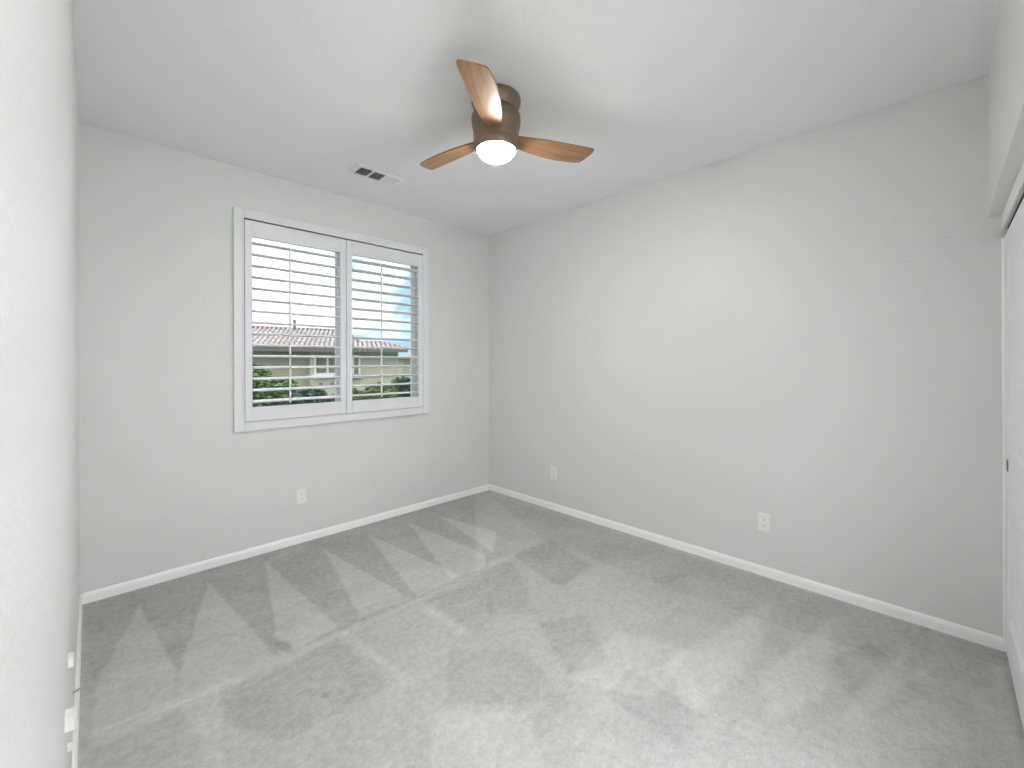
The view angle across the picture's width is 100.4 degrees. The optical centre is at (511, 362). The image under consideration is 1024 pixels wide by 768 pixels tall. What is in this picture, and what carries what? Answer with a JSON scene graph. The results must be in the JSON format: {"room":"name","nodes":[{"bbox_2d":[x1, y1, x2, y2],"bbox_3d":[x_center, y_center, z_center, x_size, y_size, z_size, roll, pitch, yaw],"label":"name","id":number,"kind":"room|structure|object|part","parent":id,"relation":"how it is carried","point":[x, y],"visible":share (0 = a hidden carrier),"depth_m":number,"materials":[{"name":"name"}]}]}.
{"room":"empty bedroom","nodes":[
{"label":"empty bedroom","id":0,"kind":"room"},
{"bbox_2d":[0,0,78,767],"bbox_3d":[-1.027,-0.002,0.876,0.140,2.740,4.497,0,0,-45],"label":"wall","id":1,"kind":"structure","parent":0,"point":[39,281],"depth_m":0.51,"materials":[{"name":"paint"}]},
{"bbox_2d":[64,707,74,732],"bbox_3d":[-1.066,0.860,1.029,0.018,0.032,0.044,0,0,-45],"label":"wall plate","id":2,"kind":"object","parent":1,"relation":"attached to","point":[69,718],"visible":1,"depth_m":1.02,"materials":[{"name":"plastic"}]},
{"bbox_2d":[67,742,72,752],"bbox_3d":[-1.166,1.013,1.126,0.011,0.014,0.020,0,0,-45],"label":"wall plate","id":3,"kind":"object","parent":1,"relation":"attached to","point":[69,745],"visible":0.96,"depth_m":1.12,"materials":[{"name":"plastic"}]},
{"bbox_2d":[68,652,74,667],"bbox_3d":[-1.226,0.827,1.187,0.013,0.026,0.036,0,0,-45],"label":"wall plate","id":4,"kind":"object","parent":1,"relation":"attached to","point":[71,658],"visible":0.99,"depth_m":1.18,"materials":[{"name":"plastic"}]},
{"bbox_2d":[71,594,82,767],"bbox_3d":[-1.183,1.339,1.145,0.013,0.060,3.607,0,0,-45],"label":"baseboard","id":5,"kind":"structure","parent":1,"relation":"attached to","point":[79,635],"depth_m":1.72,"materials":[{"name":"white wood"}]},
{"bbox_2d":[78,122,488,595],"bbox_3d":[-1.406,0.001,3.566,3.105,2.740,0.140,0,0,-45],"label":"wall","id":6,"kind":"structure","parent":0,"point":[167,482],"depth_m":2.83,"materials":[{"name":"paint"}]},
{"bbox_2d":[83,484,488,603],"bbox_3d":[-1.347,1.341,3.510,3.079,0.060,0.013,0,0,-45],"label":"baseboard","id":7,"kind":"structure","parent":6,"relation":"attached to","point":[102,593],"depth_m":3.03,"materials":[{"name":"white wood"}]},
{"bbox_2d":[297,488,306,503],"bbox_3d":[-1.605,1.019,3.260,0.070,0.114,0.009,0,0,-45],"label":"wall outlet","id":8,"kind":"object","parent":6,"relation":"attached to","point":[301,493],"visible":1,"depth_m":3.26,"materials":[{"name":"plastic"}]},
{"bbox_2d":[233,207,428,431],"bbox_3d":[-1.368,-0.298,3.505,1.576,1.554,0.110,0,0,-45],"label":"plantation shutter","id":9,"kind":"object","parent":6,"relation":"attached to","point":[247,224],"visible":1,"depth_m":3.34,"materials":[{"name":"white wood"}]},
{"bbox_3d":[-1.644,-0.280,3.162,0.011,1.151,0.010,0,0,-45],"label":"tilt rod","id":10,"kind":"part","parent":9,"relation":"part of","materials":[{"name":"white wood"}]},
{"bbox_3d":[-1.619,-0.294,3.243,0.720,1.418,0.028,0,0,-45],"label":"panel","id":11,"kind":"part","parent":9,"relation":"part of","materials":[{"name":"white wood"}]},
{"bbox_3d":[-1.124,-0.281,3.676,0.011,1.151,0.010,0,0,-45],"label":"tilt rod","id":12,"kind":"part","parent":9,"relation":"part of","materials":[{"name":"white wood"}]},
{"bbox_3d":[-1.103,-0.295,3.754,0.724,1.418,0.028,0,0,-45],"label":"panel","id":13,"kind":"part","parent":9,"relation":"part of","materials":[{"name":"white wood"}]},
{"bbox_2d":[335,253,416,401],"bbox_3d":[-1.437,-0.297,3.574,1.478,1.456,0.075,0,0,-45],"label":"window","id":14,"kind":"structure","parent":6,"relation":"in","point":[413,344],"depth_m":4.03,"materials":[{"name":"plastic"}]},
{"bbox_3d":[-1.696,-0.297,3.337,0.712,1.392,0.026,0,0,-45],"label":"sash","id":15,"kind":"part","parent":14,"relation":"part of","materials":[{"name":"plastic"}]},
{"bbox_3d":[-1.437,-0.297,3.574,1.478,1.456,0.075,0,0,-45],"label":"frame","id":16,"kind":"part","parent":14,"relation":"part of","materials":[{"name":"plastic"}]},
{"bbox_2d":[72,0,998,234],"bbox_3d":[0.121,-1.435,2.018,3.385,0.120,4.497,0,0,-45],"label":"ceiling","id":17,"kind":"structure","parent":0,"point":[305,92],"depth_m":2.06,"materials":[{"name":"paint"}]},
{"bbox_2d":[347,163,405,185],"bbox_3d":[-0.987,-1.365,3.124,0.374,0.010,0.166,0,0,-45],"label":"ceiling vent","id":18,"kind":"object","parent":17,"relation":"in","point":[358,169],"visible":1,"depth_m":3.11,"materials":[{"name":"metal"}]},
{"bbox_2d":[420,59,593,169],"bbox_3d":[-0.136,-1.209,2.300,0.997,0.330,0.935,0,0,-45],"label":"ceiling fan","id":19,"kind":"object","parent":17,"relation":"hanging from","point":[496,120],"visible":1,"depth_m":2.14,"materials":[{"name":"brown wood"}]},
{"bbox_3d":[-0.346,-1.169,2.413,0.467,0.009,0.146,0,10,38],"label":"blade","id":20,"kind":"part","parent":19,"relation":"part of","materials":[{"name":"brown wood"}]},
{"bbox_3d":[-0.120,-1.170,1.891,0.146,0.009,0.467,10,1,7],"label":"blade","id":21,"kind":"part","parent":19,"relation":"part of","materials":[{"name":"brown wood"}]},
{"bbox_3d":[0.219,-1.171,2.348,0.467,0.009,0.146,0,-11,-22],"label":"blade","id":22,"kind":"part","parent":19,"relation":"part of","materials":[{"name":"brown wood"}]},
{"bbox_2d":[78,490,1023,767],"bbox_3d":[0.131,1.425,2.015,3.385,0.120,4.497,0,0,-45],"label":"floor","id":23,"kind":"structure","parent":0,"point":[485,629],"depth_m":1.93,"materials":[{"name":"grey carpet"}]},
{"bbox_2d":[488,74,1007,636],"bbox_3d":[1.280,-0.008,3.158,0.140,2.740,4.497,0,0,-45],"label":"wall","id":24,"kind":"structure","parent":0,"point":[804,331],"depth_m":2.62,"materials":[{"name":"paint"}]},
{"bbox_2d":[551,466,556,479],"bbox_3d":[0.388,1.026,3.957,0.009,0.114,0.070,0,0,-45],"label":"wall outlet","id":25,"kind":"object","parent":24,"relation":"attached to","point":[553,469],"visible":1,"depth_m":3.95,"materials":[{"name":"plastic"}]},
{"bbox_2d":[489,484,1002,650],"bbox_3d":[1.029,1.333,3.306,0.013,0.060,3.646,0,0,-45],"label":"baseboard","id":26,"kind":"structure","parent":24,"relation":"attached to","point":[963,632],"depth_m":2.60,"materials":[{"name":"white wood"}]},
{"bbox_2d":[758,512,769,532],"bbox_3d":[1.608,1.019,2.723,0.009,0.114,0.070,0,0,-45],"label":"wall outlet","id":27,"kind":"object","parent":24,"relation":"attached to","point":[763,519],"visible":1,"depth_m":2.72,"materials":[{"name":"plastic"}]},
{"bbox_2d":[1001,238,1005,651],"bbox_3d":[2.315,0.385,2.001,0.016,1.943,0.022,0,0,-45],"label":"trim","id":28,"kind":"structure","parent":24,"relation":"attached to","point":[1002,239],"depth_m":2.00,"materials":[{"name":"white wood"}]},
{"bbox_2d":[988,0,1023,215],"bbox_3d":[1.221,-0.010,0.911,3.105,2.740,0.115,0,0,-45],"label":"wall","id":29,"kind":"structure","parent":0,"point":[1006,66],"depth_m":1.53,"materials":[{"name":"paint"}]},
{"bbox_2d":[1002,160,1023,228],"bbox_3d":[1.812,-0.689,1.508,1.419,0.120,0.016,0,0,-45],"label":"trim","id":30,"kind":"structure","parent":29,"relation":"attached to","point":[1017,192],"depth_m":1.69,"materials":[{"name":"white wood"}]},
{"bbox_2d":[1004,198,1023,730],"bbox_3d":[2.054,0.380,1.724,0.742,1.932,0.036,0,0,-45],"label":"door","id":31,"kind":"structure","parent":29,"relation":"in","point":[1014,237],"depth_m":1.74,"materials":[{"name":"wood"}]},
{"bbox_2d":[1008,194,1023,228],"bbox_3d":[1.838,-0.674,1.482,1.419,0.121,0.055,0,0,-45],"label":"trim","id":32,"kind":"structure","parent":29,"relation":"attached to","point":[1023,194],"depth_m":1.76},
{"label":"outside","id":33,"kind":"structure","parent":0,"visible":0},
{"bbox_3d":[-16.070,4.597,31.984,52.000,0.300,58.800,0,0,-45],"label":"lawn","id":34,"kind":"structure","parent":33,"visible":0},
{"bbox_2d":[252,361,272,399],"bbox_3d":[-7.882,2.158,12.452,1.686,4.488,1.690,0,0,11],"label":"tree","id":35,"kind":"object","parent":34,"relation":"on","point":[255,372],"visible":0.16,"depth_m":12.43,"materials":[{"name":"green plant"}]},
{"bbox_2d":[253,376,299,406],"bbox_3d":[-6.820,2.394,12.500,1.370,4.008,1.329,0,0,-45],"label":"tree","id":36,"kind":"object","parent":34,"relation":"on","point":[282,383],"visible":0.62,"depth_m":12.18,"materials":[{"name":"green plant"}]},
{"bbox_2d":[287,386,329,404],"bbox_3d":[-5.875,2.526,12.339,1.221,3.736,1.316,0,0,-45],"label":"tree","id":37,"kind":"object","parent":34,"relation":"on","point":[311,392],"visible":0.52,"depth_m":12.07,"materials":[{"name":"green plant"}]},
{"bbox_2d":[252,320,408,406],"bbox_3d":[-10.245,1.354,17.041,11.192,6.120,7.806,0,0,-20],"label":"house","id":38,"kind":"structure","parent":34,"relation":"on","point":[256,339],"depth_m":14.99,"materials":[{"name":"paint"}]},
{"bbox_3d":[-6.356,0.088,14.724,0.720,0.540,0.020,0,0,-20],"label":"pane","id":39,"kind":"part","parent":38,"relation":"part of","materials":[{"name":"clear glass"}]},
{"bbox_2d":[327,388,368,401],"bbox_3d":[-4.731,2.562,12.470,1.336,3.657,1.440,0,0,-45],"label":"tree","id":40,"kind":"object","parent":34,"relation":"on","point":[355,391],"visible":0.12,"depth_m":12.31,"materials":[{"name":"green plant"}]},
{"bbox_2d":[363,382,402,399],"bbox_3d":[-4.046,2.489,13.215,1.498,3.801,1.500,0,0,-45],"label":"tree","id":41,"kind":"object","parent":34,"relation":"on","point":[370,389],"visible":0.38,"depth_m":13.03,"materials":[{"name":"green plant"}]},
{"bbox_2d":[390,376,410,397],"bbox_3d":[-3.399,2.405,13.887,1.428,3.964,1.309,0,0,-45],"label":"tree","id":42,"kind":"object","parent":34,"relation":"on","point":[404,388],"visible":0.26,"depth_m":13.63,"materials":[{"name":"green plant"}]},
{"bbox_2d":[398,355,410,378],"bbox_3d":[-3.594,1.872,24.227,6.000,5.050,4.800,0,0,-20],"label":"house","id":43,"kind":"structure","parent":34,"relation":"on","point":[401,361],"depth_m":21.53,"materials":[{"name":"paint"}]}
]}

